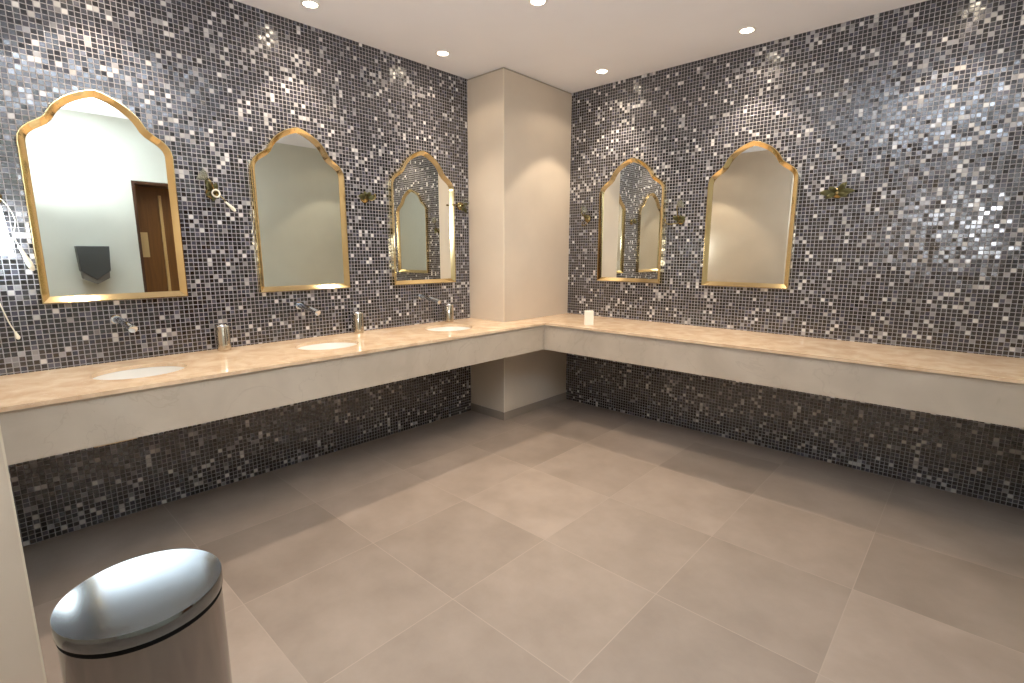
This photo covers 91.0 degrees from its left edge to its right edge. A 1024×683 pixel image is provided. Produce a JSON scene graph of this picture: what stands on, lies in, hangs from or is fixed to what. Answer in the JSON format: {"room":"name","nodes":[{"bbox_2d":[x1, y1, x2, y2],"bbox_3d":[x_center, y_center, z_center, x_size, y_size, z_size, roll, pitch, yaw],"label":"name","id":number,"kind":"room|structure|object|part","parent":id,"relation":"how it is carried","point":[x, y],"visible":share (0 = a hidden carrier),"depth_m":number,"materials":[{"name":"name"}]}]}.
{"room":"public restroom","nodes":[
{"label":"public restroom","id":0,"kind":"room"},
{"bbox_2d":[0,441,44,682],"bbox_3d":[-2.512,-0.234,1.345,1.420,2.891,1.440,9,13,42],"label":"wall","id":1,"kind":"structure","parent":0,"point":[20,662],"depth_m":1.54,"materials":[{"name":"beige paint"}]},
{"bbox_2d":[0,426,46,682],"bbox_3d":[-1.505,-0.241,1.391,0.008,2.891,0.006,9,13,42],"label":"trim","id":2,"kind":"structure","parent":1,"relation":"attached to","point":[1,437],"depth_m":1.54,"materials":[{"name":"beige"}]},
{"bbox_2d":[0,0,470,546],"bbox_3d":[-1.115,-0.658,3.775,0.120,2.891,4.080,9,13,42],"label":"wall","id":3,"kind":"structure","parent":0,"point":[214,81],"depth_m":2.99,"materials":[{"name":"tile"}]},
{"bbox_2d":[0,194,34,339],"bbox_3d":[-2.311,-0.350,2.328,0.132,0.691,0.152,9,13,42],"label":"wall sconce","id":4,"kind":"object","parent":3,"relation":"attached to","point":[5,244],"visible":1,"depth_m":2.28,"materials":[{"name":"gold metal"}]},
{"bbox_3d":[-2.316,-0.498,2.262,0.084,0.215,0.084,9,13,42],"label":"lamp shade","id":5,"kind":"part","parent":4,"relation":"part of","materials":[{"name":"white"}]},
{"bbox_3d":[-2.357,-0.242,2.321,0.005,0.411,0.051,9,13,42],"label":"pull cord","id":6,"kind":"part","parent":4,"relation":"part of","materials":[{"name":"white fabric"}]},
{"bbox_3d":[-2.320,-0.559,2.305,0.004,0.241,0.065,9,13,42],"label":"cord","id":7,"kind":"part","parent":4,"relation":"part of","materials":[{"name":"beige plastic"}]},
{"bbox_3d":[-2.338,-0.029,2.379,0.018,0.040,0.018,9,13,42],"label":"cord pull","id":8,"kind":"part","parent":4,"relation":"part of","materials":[{"name":"beige plastic"}]},
{"bbox_2d":[15,89,187,303],"bbox_3d":[-2.079,-0.735,2.586,0.037,1.042,0.620,9,13,42],"label":"wall mirror","id":9,"kind":"object","parent":3,"relation":"attached to","point":[100,189],"visible":1,"depth_m":2.57,"materials":[{"name":"gold metal"}]},
{"bbox_2d":[111,315,137,332],"bbox_3d":[-2.028,-0.093,2.631,0.212,0.080,0.050,7,12,34],"label":"tap","id":10,"kind":"object","parent":3,"relation":"attached to","point":[116,319],"visible":1,"depth_m":2.61,"materials":[{"name":"silver metal"}]},
{"bbox_3d":[-2.029,-0.092,2.633,0.193,0.066,0.036,6,12,32],"label":"spout","id":11,"kind":"part","parent":10,"relation":"part of","materials":[{"name":"silver metal"}]},
{"bbox_2d":[196,168,235,211],"bbox_3d":[-1.727,-0.876,2.922,0.087,0.228,0.194,6,12,30],"label":"wall sconce","id":12,"kind":"object","parent":3,"relation":"attached to","point":[211,191],"visible":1,"depth_m":2.90,"materials":[{"name":"gold metal"}]},
{"bbox_2d":[248,127,349,292],"bbox_3d":[-1.387,-0.863,3.324,0.037,1.042,0.620,9,13,42],"label":"wall mirror","id":13,"kind":"object","parent":3,"relation":"attached to","point":[298,200],"visible":1,"depth_m":3.31,"materials":[{"name":"gold metal"}]},
{"bbox_2d":[295,302,320,315],"bbox_3d":[-1.356,-0.217,3.347,0.212,0.080,0.050,7,12,34],"label":"tap","id":14,"kind":"object","parent":3,"relation":"attached to","point":[299,305],"visible":1,"depth_m":3.33,"materials":[{"name":"silver metal"}]},
{"bbox_3d":[-1.356,-0.216,3.349,0.193,0.066,0.036,6,12,32],"label":"spout","id":15,"kind":"part","parent":14,"relation":"part of","materials":[{"name":"silver metal"}]},
{"bbox_2d":[358,191,376,202],"bbox_3d":[-1.047,-1.043,3.637,0.074,0.080,0.150,9,13,42],"label":"wall sconce","id":16,"kind":"object","parent":3,"relation":"attached to","point":[364,197],"visible":1,"depth_m":3.64,"materials":[{"name":"gold metal"}]},
{"bbox_2d":[389,150,455,284],"bbox_3d":[-0.708,-0.989,4.047,0.037,1.042,0.620,9,13,42],"label":"wall mirror","id":17,"kind":"object","parent":3,"relation":"attached to","point":[421,197],"visible":1,"depth_m":4.04,"materials":[{"name":"gold metal"}]},
{"bbox_2d":[418,293,440,303],"bbox_3d":[-0.667,-0.345,4.081,0.212,0.080,0.050,7,12,34],"label":"tap","id":18,"kind":"object","parent":3,"relation":"attached to","point":[420,296],"visible":1,"depth_m":4.07,"materials":[{"name":"silver metal"}]},
{"bbox_3d":[-0.667,-0.344,4.083,0.193,0.066,0.036,6,12,32],"label":"spout","id":19,"kind":"part","parent":18,"relation":"part of","materials":[{"name":"silver metal"}]},
{"bbox_2d":[452,198,468,212],"bbox_3d":[-0.446,-1.158,4.282,0.068,0.126,0.190,9,13,42],"label":"wall sconce","id":20,"kind":"object","parent":3,"relation":"attached to","point":[461,206],"visible":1,"depth_m":4.31,"materials":[{"name":"gold metal"}]},
{"bbox_2d":[0,313,1023,464],"bbox_3d":[0.253,0.260,2.568,3.718,0.245,3.958,9,13,42],"label":"countertop","id":21,"kind":"structure","parent":3,"relation":"attached to","point":[46,413],"depth_m":2.78,"materials":[{"name":"stone"}]},
{"bbox_2d":[93,366,184,379],"bbox_3d":[-1.844,0.244,2.514,0.375,0.161,0.425,9,13,42],"label":"washbasin","id":22,"kind":"object","parent":21,"relation":"in","point":[149,371],"visible":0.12,"depth_m":2.63,"materials":[{"name":"white ceramic"}]},
{"bbox_2d":[214,324,231,351],"bbox_3d":[-1.726,-0.022,3.008,0.080,0.153,0.080,9,13,42],"label":"tumbler","id":23,"kind":"object","parent":21,"relation":"on","point":[222,331],"visible":1,"depth_m":2.98,"materials":[{"name":"silver metal"}]},
{"bbox_2d":[297,342,355,349],"bbox_3d":[-1.179,0.118,3.237,0.375,0.161,0.425,9,13,42],"label":"washbasin","id":24,"kind":"object","parent":21,"relation":"in","point":[323,346],"visible":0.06,"depth_m":3.38,"materials":[{"name":"white ceramic"}]},
{"bbox_2d":[352,312,363,333],"bbox_3d":[-1.122,-0.137,3.672,0.080,0.153,0.080,9,13,42],"label":"tumbler","id":25,"kind":"object","parent":21,"relation":"on","point":[358,320],"visible":1,"depth_m":3.64,"materials":[{"name":"silver metal"}]},
{"bbox_2d":[427,327,469,330],"bbox_3d":[-0.497,-0.010,3.978,0.375,0.161,0.425,9,13,42],"label":"washbasin","id":26,"kind":"object","parent":21,"relation":"in","point":[438,328],"visible":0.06,"depth_m":4.13,"materials":[{"name":"white ceramic"}]},
{"bbox_2d":[444,304,453,321],"bbox_3d":[-0.534,-0.242,4.277,0.080,0.153,0.080,9,13,42],"label":"tumbler","id":27,"kind":"object","parent":21,"relation":"on","point":[449,308],"visible":1,"depth_m":4.25,"materials":[{"name":"silver metal"}]},
{"bbox_2d":[0,313,1023,412],"bbox_3d":[0.253,0.149,2.548,3.718,0.019,3.958,9,13,42],"label":"countertop","id":28,"kind":"structure","parent":21,"relation":"on","point":[46,387],"depth_m":2.90,"materials":[{"name":"stone"}]},
{"bbox_2d":[584,310,593,324],"bbox_3d":[0.629,-0.195,4.119,0.070,0.116,0.050,0,10,1],"label":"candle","id":29,"kind":"object","parent":21,"relation":"on","point":[588,314],"visible":1,"depth_m":4.09,"materials":[{"name":"white wax"}]},
{"bbox_2d":[467,69,571,411],"bbox_3d":[0.083,-0.804,4.657,0.426,2.877,0.901,9,13,42],"label":"wall column","id":30,"kind":"structure","parent":0,"point":[537,115],"depth_m":4.38,"materials":[{"name":"beige paint"}]},
{"bbox_2d":[503,68,504,411],"bbox_3d":[-0.067,-0.758,4.186,0.008,2.805,0.008,9,13,42],"label":"trim","id":31,"kind":"structure","parent":30,"relation":"attached to","point":[503,68],"depth_m":4.17,"materials":[{"name":"beige paint"}]},
{"bbox_2d":[471,392,565,420],"bbox_3d":[0.081,0.579,4.895,0.432,0.072,0.907,9,13,42],"label":"baseboard","id":32,"kind":"structure","parent":30,"relation":"attached to","point":[500,415],"depth_m":4.63,"materials":[{"name":"grey tile"}]},
{"bbox_2d":[468,67,570,93],"bbox_3d":[0.085,-2.228,4.413,0.418,0.014,0.893,9,13,42],"label":"trim","id":33,"kind":"structure","parent":30,"relation":"attached to","point":[502,67],"depth_m":4.15,"materials":[{"name":"beige paint"}]},
{"bbox_2d":[23,399,1023,682],"bbox_3d":[-0.061,1.178,2.026,4.440,0.120,5.640,9,13,42],"label":"floor","id":34,"kind":"structure","parent":0,"point":[564,541],"depth_m":2.42,"materials":[{"name":"tile"}]},
{"bbox_2d":[50,549,231,682],"bbox_3d":[-0.892,0.916,1.270,0.332,0.654,0.332,5,11,27],"label":"pedal bin","id":35,"kind":"object","parent":34,"relation":"on","point":[156,617],"visible":1,"depth_m":1.16,"materials":[{"name":"silver metal"}]},
{"bbox_2d":[235,0,926,92],"bbox_3d":[-0.057,-1.788,1.507,4.440,0.120,5.640,9,13,42],"label":"ceiling","id":36,"kind":"structure","parent":0,"point":[561,44],"depth_m":3.26,"materials":[{"name":"paint"}]},
{"bbox_2d":[300,0,319,8],"bbox_3d":[-1.184,-1.979,2.954,0.110,0.005,0.110,9,13,42],"label":"recessed light","id":37,"kind":"object","parent":36,"relation":"in","point":[311,4],"visible":1,"depth_m":2.95,"materials":[{"name":"white ceramic"}]},
{"bbox_2d":[435,50,449,55],"bbox_3d":[-0.505,-2.105,3.677,0.110,0.005,0.110,9,13,42],"label":"recessed light","id":38,"kind":"object","parent":36,"relation":"in","point":[439,52],"visible":1,"depth_m":3.67,"materials":[{"name":"white ceramic"}]},
{"bbox_2d":[529,0,546,5],"bbox_3d":[0.151,-1.971,2.917,0.110,0.005,0.110,9,13,42],"label":"recessed light","id":39,"kind":"object","parent":36,"relation":"in","point":[532,2],"visible":1,"depth_m":2.93,"materials":[{"name":"white ceramic"}]},
{"bbox_2d":[595,69,608,73],"bbox_3d":[0.721,-2.166,4.034,0.110,0.005,0.110,9,13,42],"label":"recessed light","id":40,"kind":"object","parent":36,"relation":"in","point":[599,71],"visible":1,"depth_m":4.03,"materials":[{"name":"white ceramic"}]},
{"bbox_2d":[738,26,755,33],"bbox_3d":[1.537,-2.035,3.291,0.110,0.005,0.110,9,13,42],"label":"recessed light","id":41,"kind":"object","parent":36,"relation":"in","point":[745,30],"visible":1,"depth_m":3.29,"materials":[{"name":"white ceramic"}]},
{"bbox_2d":[566,0,1023,509],"bbox_3d":[1.639,-0.680,3.923,3.720,2.891,0.120,9,13,42],"label":"wall","id":42,"kind":"structure","parent":0,"point":[918,108],"depth_m":3.29,"materials":[{"name":"tile"}]},
{"bbox_2d":[580,205,590,225],"bbox_3d":[0.673,-1.151,4.599,0.095,0.183,0.096,9,13,42],"label":"wall sconce","id":43,"kind":"object","parent":42,"relation":"attached to","point":[587,218],"visible":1,"depth_m":4.61,"materials":[{"name":"gold metal"}]},
{"bbox_2d":[597,158,665,282],"bbox_3d":[1.018,-1.037,4.335,0.620,1.042,0.037,9,13,42],"label":"wall mirror","id":44,"kind":"object","parent":42,"relation":"attached to","point":[632,204],"visible":1,"depth_m":4.33,"materials":[{"name":"gold metal"}]},
{"bbox_2d":[664,199,685,224],"bbox_3d":[1.304,-1.035,4.027,0.178,0.196,0.096,9,13,42],"label":"wall sconce","id":45,"kind":"object","parent":42,"relation":"attached to","point":[680,219],"visible":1,"depth_m":4.00,"materials":[{"name":"gold metal"}]},
{"bbox_2d":[701,140,799,288],"bbox_3d":[1.733,-0.922,3.685,0.620,1.042,0.037,9,13,42],"label":"wall mirror","id":46,"kind":"object","parent":42,"relation":"attached to","point":[751,209],"visible":1,"depth_m":3.68,"materials":[{"name":"gold metal"}]},
{"bbox_2d":[819,182,854,198],"bbox_3d":[2.128,-0.987,3.293,0.200,0.100,0.050,9,13,42],"label":"wall sconce","id":47,"kind":"object","parent":42,"relation":"attached to","point":[841,191],"visible":1,"depth_m":3.29,"materials":[{"name":"gold metal"}]}
]}

